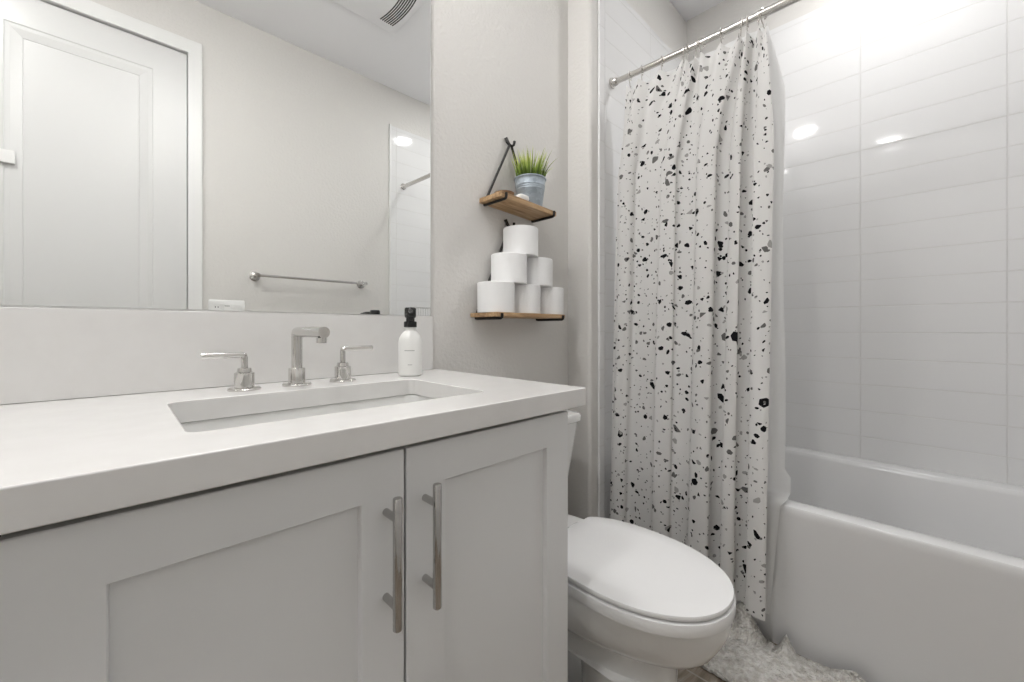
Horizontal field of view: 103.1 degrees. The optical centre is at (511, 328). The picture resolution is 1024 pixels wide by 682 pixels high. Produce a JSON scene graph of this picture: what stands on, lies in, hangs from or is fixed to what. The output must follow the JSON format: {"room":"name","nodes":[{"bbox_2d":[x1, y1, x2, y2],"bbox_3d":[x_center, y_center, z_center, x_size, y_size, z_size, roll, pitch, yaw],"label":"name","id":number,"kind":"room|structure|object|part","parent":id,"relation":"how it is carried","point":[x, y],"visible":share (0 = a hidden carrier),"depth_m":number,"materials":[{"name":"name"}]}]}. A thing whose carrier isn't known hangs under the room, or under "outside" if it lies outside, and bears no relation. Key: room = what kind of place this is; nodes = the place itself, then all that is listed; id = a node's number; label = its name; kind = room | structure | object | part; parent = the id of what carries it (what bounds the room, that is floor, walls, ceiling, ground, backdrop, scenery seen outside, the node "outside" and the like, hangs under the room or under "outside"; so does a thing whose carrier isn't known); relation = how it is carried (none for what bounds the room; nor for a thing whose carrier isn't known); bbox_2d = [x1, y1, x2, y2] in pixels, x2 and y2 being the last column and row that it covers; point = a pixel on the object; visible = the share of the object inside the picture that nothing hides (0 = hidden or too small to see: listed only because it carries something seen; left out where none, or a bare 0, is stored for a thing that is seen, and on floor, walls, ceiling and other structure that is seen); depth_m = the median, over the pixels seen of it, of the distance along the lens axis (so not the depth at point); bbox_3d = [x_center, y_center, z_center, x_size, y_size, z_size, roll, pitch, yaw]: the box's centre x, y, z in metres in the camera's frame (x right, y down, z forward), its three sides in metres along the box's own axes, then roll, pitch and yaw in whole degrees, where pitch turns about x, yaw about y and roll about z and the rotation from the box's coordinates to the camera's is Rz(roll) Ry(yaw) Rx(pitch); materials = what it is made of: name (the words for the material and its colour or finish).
{"room":"bathroom","nodes":[
{"label":"bathroom","id":0,"kind":"room"},
{"bbox_2d":[0,0,567,409],"bbox_3d":[-0.786,-0.355,0.770,2.748,2.710,0.100,0,0,-44],"label":"wall","id":1,"kind":"structure","parent":0,"point":[499,68],"depth_m":1.39,"materials":[{"name":"white paint"}]},
{"bbox_2d":[0,0,430,316],"bbox_3d":[-0.773,-0.598,0.706,1.477,1.124,0.008,0,0,-44],"label":"vanity mirror","id":2,"kind":"object","parent":1,"relation":"attached to","point":[254,156],"visible":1,"depth_m":0.85,"materials":[{"name":"clear glass"}]},
{"bbox_2d":[0,307,432,404],"bbox_3d":[-0.773,0.043,0.697,1.482,0.156,0.020,0,0,-44],"label":"backsplash","id":3,"kind":"structure","parent":1,"relation":"attached to","point":[47,354],"depth_m":0.78,"materials":[{"name":"white stone"}]},
{"bbox_2d":[479,137,555,222],"bbox_3d":[0.025,-0.538,1.409,0.270,0.284,0.128,0,0,-44],"label":"wall shelf","id":4,"kind":"object","parent":1,"relation":"attached to","point":[501,200],"visible":0.98,"depth_m":1.39,"materials":[{"name":"brown wood"}]},
{"bbox_2d":[495,190,513,194],"bbox_3d":[-0.025,-0.442,1.346,0.066,0.015,0.066,0,0,-44],"label":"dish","id":5,"kind":"object","parent":4,"relation":"on","point":[508,191],"visible":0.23,"depth_m":1.32,"materials":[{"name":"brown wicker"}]},
{"bbox_2d":[516,194,528,200],"bbox_3d":[0.034,-0.442,1.368,0.049,0.018,0.032,0,0,-44],"label":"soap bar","id":6,"kind":"object","parent":4,"relation":"on","point":[525,197],"visible":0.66,"depth_m":1.35,"materials":[{"name":"white"}]},
{"bbox_2d":[510,148,555,205],"bbox_3d":[0.079,-0.530,1.421,0.186,0.208,0.163,0,0,-44],"label":"potted grass","id":7,"kind":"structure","parent":4,"relation":"on","point":[530,179],"depth_m":1.40,"materials":[{"name":"metal"}]},
{"bbox_2d":[470,219,564,320],"bbox_3d":[0.027,-0.209,1.397,0.332,0.361,0.149,0,0,-44],"label":"wall shelf","id":8,"kind":"object","parent":1,"relation":"attached to","point":[488,315],"visible":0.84,"depth_m":1.33,"materials":[{"name":"brown wood"}]},
{"bbox_2d":[477,281,514,312],"bbox_3d":[-0.052,-0.100,1.318,0.121,0.097,0.121,0,0,-44],"label":"toilet roll","id":9,"kind":"object","parent":8,"relation":"on","point":[492,296],"visible":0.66,"depth_m":1.26,"materials":[{"name":"white paper"}]},
{"bbox_2d":[491,252,526,283],"bbox_3d":[-0.010,-0.198,1.359,0.121,0.097,0.121,0,0,-19],"label":"toilet roll","id":10,"kind":"object","parent":9,"relation":"on","point":[505,266],"visible":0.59,"depth_m":1.30,"materials":[{"name":"white paper"}]},
{"bbox_2d":[503,225,537,257],"bbox_3d":[0.030,-0.295,1.400,0.121,0.097,0.121,0,0,-32],"label":"toilet roll","id":11,"kind":"object","parent":10,"relation":"on","point":[516,238],"visible":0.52,"depth_m":1.35,"materials":[{"name":"white paper"}]},
{"bbox_2d":[515,284,540,313],"bbox_3d":[0.039,-0.100,1.407,0.121,0.097,0.121,0,0,-6],"label":"toilet roll","id":12,"kind":"object","parent":8,"relation":"on","point":[527,296],"visible":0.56,"depth_m":1.35,"materials":[{"name":"white paper"}]},
{"bbox_2d":[541,287,563,314],"bbox_3d":[0.129,-0.100,1.496,0.121,0.097,0.121,0,0,33],"label":"toilet roll","id":13,"kind":"object","parent":8,"relation":"on","point":[552,298],"visible":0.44,"depth_m":1.44,"materials":[{"name":"white paper"}]},
{"bbox_2d":[527,257,552,286],"bbox_3d":[0.084,-0.198,1.451,0.121,0.097,0.121,0,0,20],"label":"toilet roll","id":14,"kind":"object","parent":13,"relation":"on","point":[539,269],"visible":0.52,"depth_m":1.40,"materials":[{"name":"white paper"}]},
{"bbox_2d":[568,0,686,518],"bbox_3d":[0.603,-0.355,2.045,1.022,2.710,0.211,0,0,-44],"label":"wall","id":15,"kind":"structure","parent":0,"point":[661,16],"depth_m":1.65,"materials":[{"name":"white paint"}]},
{"bbox_2d":[598,0,604,517],"bbox_3d":[0.364,-0.220,1.658,0.042,2.440,0.011,0,0,-44],"label":"trim","id":16,"kind":"structure","parent":15,"relation":"attached to","point":[601,3],"depth_m":1.65,"materials":[{"name":"white paint"}]},
{"bbox_2d":[605,0,680,518],"bbox_3d":[0.673,-0.220,1.961,0.821,2.440,0.009,0,0,-44],"label":"tiled wall","id":17,"kind":"structure","parent":0,"point":[630,43],"depth_m":1.72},
{"bbox_2d":[609,0,800,88],"bbox_3d":[0.942,-1.025,1.168,0.042,0.051,1.500,0,0,-44],"label":"shower rod","id":18,"kind":"object","parent":17,"relation":"attached to","point":[779,5],"visible":0.99,"depth_m":1.42,"materials":[{"name":"silver metal"}]},
{"bbox_2d":[621,26,790,613],"bbox_3d":[0.648,-0.046,1.473,0.083,1.872,0.595,0,0,-44],"label":"curtain liner","id":19,"kind":"object","parent":18,"relation":"hanging from","point":[778,480],"visible":0.1,"depth_m":1.30,"materials":[{"name":"white"}]},
{"bbox_2d":[759,8,766,28],"bbox_3d":[0.808,-0.998,1.306,0.036,0.066,0.007,0,0,-22],"label":"curtain hook","id":20,"kind":"object","parent":18,"relation":"hanging from","point":[761,8],"visible":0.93,"depth_m":1.30,"materials":[{"name":"silver metal"}]},
{"bbox_2d":[669,0,724,21],"bbox_3d":[0.183,-1.740,0.507,3.770,0.060,1.830,0,0,-44],"label":"ceiling","id":21,"kind":"structure","parent":0,"point":[688,9],"depth_m":2.16,"materials":[{"name":"white paint"}]},
{"bbox_2d":[678,640,806,681],"bbox_3d":[0.183,1.030,0.507,3.770,0.060,1.830,0,0,-44],"label":"floor","id":22,"kind":"structure","parent":0,"point":[698,674],"depth_m":1.17,"materials":[{"name":"wood"}]},
{"bbox_2d":[0,410,567,681],"bbox_3d":[-0.585,0.583,0.491,1.463,0.835,0.576,0,0,-44],"label":"vanity cabinet","id":23,"kind":"object","parent":22,"relation":"on","point":[443,559],"visible":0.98,"depth_m":0.50,"materials":[{"name":"white paint"}]},
{"bbox_3d":[-0.284,0.526,0.450,0.354,0.718,0.020,0,0,-44],"label":"door","id":24,"kind":"part","parent":23,"relation":"part of","materials":[{"name":"white paint"}]},
{"bbox_2d":[0,307,585,534],"bbox_3d":[-0.583,0.061,0.509,1.515,0.194,0.555,0,0,-44],"label":"countertop","id":25,"kind":"structure","parent":23,"relation":"on","point":[94,403],"depth_m":0.67,"materials":[{"name":"white stone"}]},
{"bbox_2d":[201,327,372,391],"bbox_3d":[-0.416,0.058,0.830,0.334,0.125,0.188,0,0,-44],"label":"faucet","id":26,"kind":"object","parent":25,"relation":"on","point":[244,378],"visible":1,"depth_m":0.85,"materials":[{"name":"silver metal"}]},
{"bbox_3d":[-0.554,0.062,0.786,0.075,0.033,0.012,0,0,-44],"label":"lever","id":27,"kind":"part","parent":26,"relation":"part of","materials":[{"name":"silver metal"}]},
{"bbox_3d":[-0.532,0.099,0.808,0.057,0.044,0.057,0,0,-44],"label":"handle","id":28,"kind":"part","parent":26,"relation":"part of","materials":[{"name":"silver metal"}]},
{"bbox_3d":[-0.463,0.102,0.875,0.057,0.038,0.057,0,0,-44],"label":"spout","id":29,"kind":"part","parent":26,"relation":"part of","materials":[{"name":"silver metal"}]},
{"bbox_3d":[-0.411,0.040,0.822,0.022,0.089,0.171,0,0,-44],"label":"spout","id":30,"kind":"part","parent":26,"relation":"part of","materials":[{"name":"silver metal"}]},
{"bbox_3d":[-0.393,0.099,0.944,0.057,0.044,0.057,0,0,-44],"label":"handle","id":31,"kind":"part","parent":26,"relation":"part of","materials":[{"name":"silver metal"}]},
{"bbox_3d":[-0.370,0.059,0.966,0.077,0.038,0.012,0,0,-44],"label":"lever","id":32,"kind":"part","parent":26,"relation":"part of","materials":[{"name":"silver metal"}]},
{"bbox_2d":[180,394,432,431],"bbox_3d":[-0.308,0.222,0.728,0.504,0.126,0.326,0,0,-44],"label":"basin","id":33,"kind":"object","parent":25,"relation":"in","point":[244,420],"visible":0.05,"depth_m":0.80,"materials":[{"name":"white ceramic"}]},
{"bbox_2d":[398,307,421,375],"bbox_3d":[-0.259,0.033,1.053,0.060,0.176,0.076,0,0,-44],"label":"soap dispenser","id":34,"kind":"object","parent":25,"relation":"on","point":[410,340],"visible":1,"depth_m":1.04,"materials":[{"name":"white plastic"}]},
{"bbox_3d":[-0.159,0.246,0.535,0.010,0.010,0.032,0,0,-44],"label":"handle post","id":35,"kind":"part","parent":23,"relation":"part of","materials":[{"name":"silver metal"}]},
{"bbox_3d":[-0.159,0.360,0.535,0.010,0.010,0.032,0,0,-44],"label":"handle post","id":36,"kind":"part","parent":23,"relation":"part of","materials":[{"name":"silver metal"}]},
{"bbox_3d":[-0.147,0.303,0.524,0.012,0.170,0.012,0,0,-44],"label":"handle","id":37,"kind":"part","parent":23,"relation":"part of","materials":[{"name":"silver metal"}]},
{"bbox_3d":[-0.115,0.244,0.578,0.010,0.010,0.032,0,0,-44],"label":"handle post","id":38,"kind":"part","parent":23,"relation":"part of","materials":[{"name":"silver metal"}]},
{"bbox_3d":[-0.115,0.360,0.578,0.010,0.010,0.032,0,0,-44],"label":"handle post","id":39,"kind":"part","parent":23,"relation":"part of","materials":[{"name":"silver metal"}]},
{"bbox_3d":[-0.104,0.302,0.566,0.012,0.172,0.012,0,0,-44],"label":"handle","id":40,"kind":"part","parent":23,"relation":"part of","materials":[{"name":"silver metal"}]},
{"bbox_3d":[-0.024,0.526,0.703,0.364,0.718,0.020,0,0,-44],"label":"door","id":41,"kind":"part","parent":23,"relation":"part of","materials":[{"name":"white paint"}]},
{"bbox_2d":[563,410,735,681],"bbox_3d":[0.202,0.641,1.121,0.428,0.718,0.746,0,0,-44],"label":"toilet","id":42,"kind":"object","parent":22,"relation":"on","point":[644,605],"visible":0.5,"depth_m":0.93,"materials":[{"name":"white ceramic"}]},
{"bbox_3d":[0.017,0.298,1.312,0.428,0.032,0.214,0,0,-44],"label":"tank lid","id":43,"kind":"part","parent":42,"relation":"part of","materials":[{"name":"white ceramic"}]},
{"bbox_3d":[0.014,0.471,1.314,0.406,0.313,0.198,0,0,-44],"label":"tank","id":44,"kind":"part","parent":42,"relation":"part of","materials":[{"name":"white ceramic"}]},
{"bbox_3d":[0.307,0.582,1.013,0.347,0.013,0.440,0,0,-44],"label":"lid","id":45,"kind":"part","parent":42,"relation":"part of","materials":[{"name":"white plastic"}]},
{"bbox_3d":[0.309,0.605,1.012,0.353,0.028,0.442,0,0,-44],"label":"seat","id":46,"kind":"part","parent":42,"relation":"part of","materials":[{"name":"white plastic"}]},
{"bbox_2d":[700,602,865,681],"bbox_3d":[0.801,0.942,1.118,0.238,0.122,0.784,0,0,-44],"label":"bath mat","id":47,"kind":"object","parent":22,"relation":"on","point":[747,655],"visible":0.56,"depth_m":1.19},
{"bbox_2d":[736,445,1023,681],"bbox_3d":[1.218,0.774,1.437,0.771,0.452,1.499,0,0,-44],"label":"bathtub","id":48,"kind":"object","parent":22,"relation":"on","point":[883,572],"visible":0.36,"depth_m":1.16,"materials":[{"name":"white ceramic"}]},
{"bbox_2d":[687,0,835,61],"bbox_3d":[1.571,-0.355,1.712,0.100,2.710,1.619,0,0,-44],"label":"wall","id":49,"kind":"structure","parent":0,"point":[725,13],"depth_m":2.08,"materials":[{"name":"white paint"}]},
{"bbox_2d":[770,0,1023,486],"bbox_3d":[1.498,-0.435,1.709,0.009,2.010,1.519,0,0,-44],"label":"tiled wall","id":50,"kind":"structure","parent":49,"relation":"attached to","point":[903,196],"depth_m":1.62,"materials":[{"name":"white tile"}]},
{"bbox_3d":[0.478,-1.010,1.645,0.007,0.066,0.036,0,0,39],"label":"curtain hook","id":51,"kind":"object","parent":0,"visible":0},
{"bbox_2d":[610,22,773,620],"bbox_3d":[0.597,-0.056,1.454,0.115,1.867,0.579,0,0,-44],"label":"shower curtain","id":52,"kind":"object","parent":51,"relation":"hanging from","point":[693,259],"visible":0.94,"depth_m":1.39,"materials":[{"name":"fabric"}]}
]}

